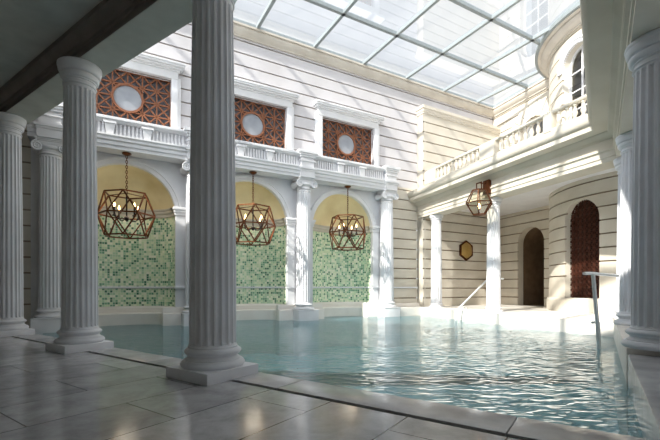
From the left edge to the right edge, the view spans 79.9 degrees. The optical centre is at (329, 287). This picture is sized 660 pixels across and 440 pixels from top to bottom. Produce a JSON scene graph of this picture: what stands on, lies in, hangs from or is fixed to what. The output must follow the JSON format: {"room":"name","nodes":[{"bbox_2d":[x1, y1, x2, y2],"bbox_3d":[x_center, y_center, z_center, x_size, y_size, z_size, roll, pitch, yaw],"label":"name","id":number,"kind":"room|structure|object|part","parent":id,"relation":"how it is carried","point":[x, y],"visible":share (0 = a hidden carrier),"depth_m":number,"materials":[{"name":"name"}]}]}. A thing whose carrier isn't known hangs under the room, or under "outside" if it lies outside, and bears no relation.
{"room":"spa","nodes":[
{"label":"spa","id":0,"kind":"room"},
{"bbox_2d":[0,0,191,124],"bbox_3d":[-2.569,-4.603,1.561,27.600,0.634,8.256,0,0,35],"label":"ceiling","id":1,"kind":"structure","parent":0,"point":[34,34],"depth_m":7.10,"materials":[{"name":"paint"}]},
{"bbox_2d":[21,20,492,357],"bbox_3d":[-3.063,-3.324,14.412,26.880,11.928,1.807,0,0,-30],"label":"wall","id":2,"kind":"structure","parent":0,"point":[141,281],"depth_m":15.09,"materials":[{"name":"white stone"}]},
{"bbox_2d":[98,152,155,238],"bbox_3d":[-6.184,-2.810,11.985,1.591,2.540,1.559,0,0,-31],"label":"chandelier","id":3,"kind":"object","parent":2,"relation":"hanging from","point":[126,218],"visible":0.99,"depth_m":11.88,"materials":[{"name":"orange metal"}]},
{"bbox_3d":[-6.184,-3.396,11.985,0.056,1.272,0.055,0,0,14],"label":"chain","id":4,"kind":"part","parent":3,"relation":"part of","materials":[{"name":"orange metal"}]},
{"bbox_3d":[-6.658,0.000,12.820,2.904,0.072,1.032,0,0,-30],"label":"dado rail","id":5,"kind":"part","parent":2,"relation":"part of","materials":[{"name":"white stone"}]},
{"bbox_2d":[96,52,185,128],"bbox_3d":[-6.305,-6.174,12.296,3.312,2.196,0.708,0,0,-30],"label":"window","id":6,"kind":"structure","parent":2,"relation":"in","point":[127,96],"depth_m":12.59,"materials":[{"name":"brown wood"}]},
{"bbox_3d":[-6.391,-5.964,12.447,0.816,0.816,0.024,0,0,-30],"label":"oculus pane","id":7,"kind":"part","parent":6,"relation":"part of","materials":[{"name":"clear glass"}]},
{"bbox_3d":[-6.468,-5.964,12.583,2.568,1.704,0.048,0,0,-30],"label":"backing panel","id":8,"kind":"part","parent":6,"relation":"part of","materials":[{"name":"brown wood"}]},
{"bbox_2d":[118,52,185,79],"bbox_3d":[-6.223,-7.032,12.149,3.312,0.480,0.372,0,0,-30],"label":"hood","id":9,"kind":"object","parent":6,"relation":"attached to","point":[144,63],"depth_m":12.50,"materials":[{"name":"white stone"}]},
{"bbox_2d":[27,103,400,192],"bbox_3d":[-2.715,-4.578,13.875,12.678,0.972,0.780,0,0,-30],"label":"balustrade","id":10,"kind":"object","parent":2,"relation":"attached to","point":[115,135],"depth_m":13.44,"materials":[{"name":"white stone"}]},
{"bbox_3d":[-7.013,-4.680,11.315,0.915,0.336,0.084,0,0,-30],"label":"ribbed panel","id":11,"kind":"part","parent":10,"relation":"part of","materials":[{"name":"white stone"}]},
{"bbox_3d":[-6.052,-4.680,11.860,0.705,0.336,0.084,0,0,-30],"label":"ribbed panel","id":12,"kind":"part","parent":10,"relation":"part of","materials":[{"name":"white stone"}]},
{"bbox_3d":[-5.090,-4.680,12.405,0.915,0.336,0.084,0,0,-30],"label":"ribbed panel","id":13,"kind":"part","parent":10,"relation":"part of","materials":[{"name":"white stone"}]},
{"bbox_3d":[-2.632,-4.680,13.797,0.748,0.336,0.084,0,0,-30],"label":"ribbed panel","id":14,"kind":"part","parent":10,"relation":"part of","materials":[{"name":"white stone"}]},
{"bbox_3d":[-1.640,-4.680,14.360,0.959,0.336,0.084,0,0,-30],"label":"ribbed panel","id":15,"kind":"part","parent":10,"relation":"part of","materials":[{"name":"white stone"}]},
{"bbox_3d":[-0.168,-4.680,15.194,0.940,0.336,0.084,0,0,-30],"label":"ribbed panel","id":16,"kind":"part","parent":10,"relation":"part of","materials":[{"name":"white stone"}]},
{"bbox_3d":[0.808,-4.680,15.747,0.718,0.336,0.084,0,0,-30],"label":"ribbed panel","id":17,"kind":"part","parent":10,"relation":"part of","materials":[{"name":"white stone"}]},
{"bbox_3d":[1.783,-4.680,16.299,0.940,0.336,0.084,0,0,-30],"label":"ribbed panel","id":18,"kind":"part","parent":10,"relation":"part of","materials":[{"name":"white stone"}]},
{"bbox_2d":[236,171,275,245],"bbox_3d":[-2.724,-2.810,13.946,1.591,2.540,1.559,0,0,-30],"label":"chandelier","id":19,"kind":"object","parent":2,"relation":"hanging from","point":[253,204],"visible":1,"depth_m":13.92,"materials":[{"name":"orange metal"}]},
{"bbox_3d":[-2.723,-3.396,13.947,0.056,1.272,0.055,0,0,15],"label":"chain","id":20,"kind":"part","parent":19,"relation":"part of","materials":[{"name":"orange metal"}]},
{"bbox_3d":[-3.197,0.000,14.781,2.904,0.072,1.032,0,0,-30],"label":"dado rail","id":21,"kind":"part","parent":2,"relation":"part of","materials":[{"name":"white stone"}]},
{"bbox_2d":[234,77,299,149],"bbox_3d":[-2.756,-6.174,14.307,3.312,2.196,0.708,0,0,-30],"label":"window","id":22,"kind":"structure","parent":2,"relation":"in","point":[254,123],"depth_m":14.54,"materials":[{"name":"brown wood"}]},
{"bbox_3d":[-2.841,-5.964,14.458,0.816,0.816,0.024,0,0,-30],"label":"oculus pane","id":23,"kind":"part","parent":22,"relation":"part of","materials":[{"name":"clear glass"}]},
{"bbox_3d":[-2.918,-5.964,14.594,2.568,1.704,0.048,0,0,-30],"label":"backing panel","id":24,"kind":"part","parent":22,"relation":"part of","materials":[{"name":"brown wood"}]},
{"bbox_2d":[234,77,299,107],"bbox_3d":[-2.673,-7.032,14.161,3.312,0.480,0.372,0,0,-30],"label":"hood","id":25,"kind":"object","parent":22,"relation":"attached to","point":[243,88],"depth_m":14.28,"materials":[{"name":"white stone"}]},
{"bbox_3d":[0.243,0.000,16.730,2.904,0.072,1.032,0,0,-30],"label":"dado rail","id":26,"kind":"part","parent":2,"relation":"part of","materials":[{"name":"white stone"}]},
{"bbox_2d":[329,186,365,250],"bbox_3d":[0.717,-2.810,15.895,1.591,2.540,1.559,0,0,-33],"label":"chandelier","id":27,"kind":"object","parent":2,"relation":"hanging from","point":[348,235],"visible":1,"depth_m":15.74,"materials":[{"name":"orange metal"}]},
{"bbox_2d":[312,99,384,165],"bbox_3d":[0.747,-6.174,16.292,3.312,2.196,0.708,0,0,-30],"label":"window frame","id":28,"kind":"structure","parent":2,"relation":"in","point":[336,140],"depth_m":16.32,"materials":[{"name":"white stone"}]},
{"bbox_3d":[0.661,-5.964,16.443,0.816,0.816,0.024,0,0,-30],"label":"oculus pane","id":29,"kind":"part","parent":28,"relation":"part of","materials":[{"name":"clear glass"}]},
{"bbox_3d":[0.584,-5.964,16.579,2.568,1.704,0.048,0,0,-30],"label":"backing panel","id":30,"kind":"part","parent":28,"relation":"part of","materials":[{"name":"brown wood"}]},
{"bbox_2d":[312,99,384,128],"bbox_3d":[0.830,-7.032,16.146,3.312,0.480,0.372,0,0,-30],"label":"hood","id":31,"kind":"object","parent":28,"relation":"attached to","point":[325,109],"depth_m":16.02,"materials":[{"name":"white stone"}]},
{"bbox_3d":[-2.970,-9.096,14.041,26.676,0.384,0.240,0,0,-30],"label":"roof cornice","id":32,"kind":"part","parent":2,"relation":"part of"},
{"bbox_2d":[0,337,518,439],"bbox_3d":[-4.443,1.380,2.546,23.400,0.360,7.723,0,0,35],"label":"floor","id":33,"kind":"structure","parent":0,"point":[45,395],"depth_m":3.88,"materials":[{"name":"grey tile"}]},
{"bbox_2d":[0,111,34,336],"bbox_3d":[-8.117,-1.543,9.932,0.864,5.485,0.864,0,0,35],"label":"column","id":34,"kind":"structure","parent":33,"relation":"on","point":[12,321],"depth_m":9.76,"materials":[{"name":"grey stone"}]},
{"bbox_2d":[45,56,113,353],"bbox_3d":[-4.856,-1.543,7.653,0.864,5.485,0.864,0,0,35],"label":"column","id":35,"kind":"structure","parent":33,"relation":"on","point":[79,332],"depth_m":7.42,"materials":[{"name":"grey stone"}]},
{"bbox_2d":[166,0,257,385],"bbox_3d":[-1.595,-1.543,5.375,0.864,5.485,0.864,0,0,35],"label":"column","id":36,"kind":"structure","parent":33,"relation":"on","point":[212,351],"depth_m":5.14,"materials":[{"name":"grey stone"}]},
{"bbox_2d":[233,0,580,107],"bbox_3d":[4.407,-9.348,7.509,20.268,0.120,18.964,0,0,-30],"label":"frame","id":37,"kind":"structure","parent":0,"point":[342,13],"depth_m":14.70,"materials":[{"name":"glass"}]},
{"bbox_2d":[242,345,619,433],"bbox_3d":[2.422,1.878,12.379,28.882,1.284,20.361,0,0,26],"label":"basin","id":38,"kind":"object","parent":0,"point":[423,370],"depth_m":10.56,"materials":[{"name":"teal liquid"}]},
{"bbox_2d":[30,136,61,335],"bbox_3d":[-7.824,-0.791,11.056,0.877,6.598,0.852,0,0,-30],"label":"column","id":39,"kind":"structure","parent":38,"relation":"on","point":[47,319],"depth_m":10.82,"materials":[{"name":"white stone"}]},
{"bbox_2d":[179,159,189,358],"bbox_3d":[-4.451,-0.791,12.967,0.877,6.598,0.852,0,0,-30],"label":"column","id":40,"kind":"structure","parent":38,"relation":"on","point":[185,169],"depth_m":12.72,"materials":[{"name":"white stone"}]},
{"bbox_2d":[290,177,318,355],"bbox_3d":[-0.985,-0.791,14.931,0.877,6.598,0.852,0,0,-30],"label":"column","id":41,"kind":"structure","parent":38,"relation":"on","point":[303,311],"depth_m":14.69,"materials":[{"name":"white stone"}]},
{"bbox_2d":[12,334,645,439],"bbox_3d":[-3.791,1.853,7.145,19.200,1.334,0.548,0,0,35],"label":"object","id":42,"kind":"structure","parent":38,"relation":"on","point":[520,428],"depth_m":3.92,"materials":[{"name":"stone"}]},
{"bbox_2d":[43,315,639,428],"bbox_3d":[-0.894,1.230,10.466,15.878,0.001,15.971,0,0,0],"label":"pool water","id":43,"kind":"object","parent":38,"relation":"in","point":[129,327],"visible":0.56,"depth_m":8.36,"materials":[{"name":"teal liquid"}]},
{"bbox_2d":[375,190,400,347],"bbox_3d":[2.429,-0.791,16.866,0.877,6.598,0.852,0,0,-30],"label":"column","id":44,"kind":"structure","parent":38,"relation":"on","point":[386,307],"depth_m":16.63,"materials":[{"name":"white stone"}]},
{"bbox_2d":[582,272,618,382],"bbox_3d":[5.720,0.805,8.326,1.908,2.235,0.306,0,0,-42],"label":"handrail","id":45,"kind":"object","parent":38,"relation":"on","point":[596,322],"visible":0.99,"depth_m":7.90,"materials":[{"name":"metal"}]},
{"bbox_3d":[5.370,0.828,7.921,0.228,2.189,0.075,0,0,3],"label":"post","id":46,"kind":"part","parent":45,"relation":"part of","materials":[{"name":"metal"}]},
{"bbox_3d":[5.751,-0.273,8.291,1.912,0.079,0.087,0,0,-37],"label":"arm","id":47,"kind":"part","parent":45,"relation":"part of","materials":[{"name":"metal"}]},
{"bbox_2d":[613,319,659,435],"bbox_3d":[7.226,1.650,6.537,3.972,1.740,6.236,0,0,34],"label":"trim","id":48,"kind":"structure","parent":38,"relation":"on","point":[622,352],"depth_m":6.22,"materials":[{"name":"stone"}]},
{"bbox_2d":[611,157,620,318],"bbox_3d":[7.385,-1.194,9.626,0.846,3.948,0.846,0,0,34],"label":"column","id":49,"kind":"structure","parent":48,"relation":"on","point":[617,162],"depth_m":9.69,"materials":[{"name":"grey stone"}]},
{"bbox_2d":[613,130,632,325],"bbox_3d":[6.389,-1.194,8.170,0.846,3.948,0.846,0,0,34],"label":"column","id":50,"kind":"structure","parent":48,"relation":"on","point":[623,141],"depth_m":8.13,"materials":[{"name":"grey stone"}]},
{"bbox_2d":[621,28,659,351],"bbox_3d":[4.266,-1.194,5.072,0.846,3.948,0.846,0,0,34],"label":"column","id":51,"kind":"structure","parent":48,"relation":"on","point":[642,55],"depth_m":4.96,"materials":[{"name":"grey stone"}]},
{"bbox_2d":[628,354,659,439],"bbox_3d":[3.820,1.686,1.552,3.960,1.668,5.808,0,0,34],"label":"trim","id":52,"kind":"structure","parent":38,"relation":"on","point":[643,370],"depth_m":3.65,"materials":[{"name":"stone"}]},
{"bbox_2d":[415,104,500,306],"bbox_3d":[6.379,-2.838,19.180,5.388,10.716,0.564,0,0,-30],"label":"wall","id":53,"kind":"structure","parent":0,"point":[442,136],"depth_m":18.63,"materials":[{"name":"stone"}]},
{"bbox_3d":[6.385,-8.028,19.169,5.388,0.336,0.540,0,0,-30],"label":"cap moulding","id":54,"kind":"part","parent":53,"relation":"part of","materials":[{"name":"stone"}]},
{"bbox_2d":[459,240,472,260],"bbox_3d":[6.607,-1.788,19.020,0.852,0.984,0.180,0,0,-30],"label":"wall light","id":55,"kind":"object","parent":53,"relation":"attached to","point":[465,248],"visible":1,"depth_m":18.94,"materials":[{"name":"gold metal"}]},
{"bbox_3d":[6.622,-1.788,18.994,0.828,0.828,0.120,0,0,-30],"label":"dish","id":56,"kind":"part","parent":55,"relation":"part of","materials":[{"name":"gold metal"}]},
{"bbox_2d":[416,304,613,389],"bbox_3d":[8.387,1.692,13.258,5.436,1.656,13.433,0,0,-20],"label":"floor","id":57,"kind":"structure","parent":0,"point":[535,318],"depth_m":11.89,"materials":[{"name":"stone"}]},
{"bbox_2d":[429,214,445,307],"bbox_3d":[4.669,-0.330,17.291,0.744,5.676,0.744,0,0,-20],"label":"column","id":58,"kind":"structure","parent":57,"relation":"on","point":[436,243],"depth_m":17.11,"materials":[{"name":"white stone"}]},
{"bbox_2d":[455,278,503,338],"bbox_3d":[5.590,0.776,15.087,2.255,2.289,0.480,0,0,-20],"label":"handrail","id":59,"kind":"object","parent":57,"relation":"on","point":[461,306],"visible":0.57,"depth_m":14.70,"materials":[{"name":"metal"}]},
{"bbox_2d":[480,197,503,312],"bbox_3d":[5.840,-0.330,14.065,0.744,5.676,0.744,0,0,-20],"label":"column","id":60,"kind":"structure","parent":57,"relation":"on","point":[493,284],"depth_m":13.89,"materials":[{"name":"white stone"}]},
{"bbox_2d":[493,57,580,306],"bbox_3d":[11.896,-3.924,11.732,0.600,10.728,19.224,0,0,-20],"label":"wall","id":61,"kind":"structure","parent":0,"point":[531,103],"depth_m":19.18,"materials":[{"name":"stone"}]},
{"bbox_2d":[523,227,544,305],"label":"door","id":62,"kind":"structure","parent":61,"relation":"in","point":[533,244],"depth_m":19.53,"materials":[{"name":"wood"}]},
{"bbox_2d":[527,121,542,135],"bbox_3d":[9.978,-6.090,18.491,0.600,3.780,1.800,0,0,-20],"label":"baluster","id":63,"kind":"structure","parent":61,"relation":"in","point":[541,122],"depth_m":18.96,"materials":[{"name":"white stone"}]},
{"bbox_3d":[11.731,-9.096,11.659,0.240,0.384,19.200,0,0,-20],"label":"roof cornice","id":64,"kind":"part","parent":61,"relation":"part of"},
{"bbox_2d":[461,168,615,215],"bbox_3d":[8.101,-3.942,9.932,15.478,0.564,21.973,0,0,0],"label":"ceiling","id":65,"kind":"structure","parent":0,"point":[537,198],"depth_m":16.57,"materials":[{"name":"white paint"}]},
{"bbox_2d":[535,1,617,314],"bbox_3d":[10.287,-3.972,13.719,4.563,10.824,7.774,0,0,-20],"label":"wall","id":66,"kind":"structure","parent":0,"point":[602,190],"depth_m":14.01,"materials":[{"name":"stone"}]},
{"bbox_2d":[465,179,491,215],"bbox_3d":[5.181,-3.135,13.700,0.941,1.242,0.942,0,0,-20],"label":"wall lantern","id":67,"kind":"object","parent":66,"relation":"hanging from","point":[486,190],"visible":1,"depth_m":13.67,"materials":[{"name":"orange metal"}]},
{"bbox_3d":[5.514,-3.516,13.821,0.132,0.480,0.288,0,0,-20],"label":"plate","id":68,"kind":"part","parent":67,"relation":"part of","materials":[{"name":"orange metal"}]},
{"bbox_2d":[408,0,659,217],"bbox_3d":[4.397,-3.732,8.676,6.294,1.128,20.708,0,0,11],"label":"entablature","id":69,"kind":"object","parent":66,"relation":"attached to","point":[586,145],"depth_m":10.12,"materials":[{"name":"stone"}]},
{"bbox_2d":[425,94,587,184],"bbox_3d":[5.288,-4.578,13.248,0.228,0.564,7.097,0,0,-20],"label":"balustrade","id":70,"kind":"object","parent":69,"relation":"on","point":[550,120],"visible":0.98,"depth_m":12.17,"materials":[{"name":"stone"}]},
{"bbox_3d":[10.328,-9.108,13.734,4.436,0.408,7.559,0,0,-20],"label":"roof cornice","id":71,"kind":"part","parent":66,"relation":"part of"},
{"bbox_2d":[557,34,587,120],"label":"window","id":72,"kind":"structure","parent":66,"relation":"in","point":[577,39],"depth_m":14.01,"materials":[{"name":"white wood"}]},
{"bbox_3d":[8.780,-6.360,13.654,0.132,4.080,1.240,0,0,-12],"label":"frame","id":73,"kind":"part","parent":72,"relation":"part of","materials":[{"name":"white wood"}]},
{"bbox_2d":[570,200,599,297],"bbox_3d":[8.793,-1.329,13.508,0.189,3.497,1.407,0,0,-14],"label":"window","id":74,"kind":"structure","parent":66,"relation":"in","point":[585,233],"depth_m":13.51,"materials":[{"name":"brown wood"}]}
]}

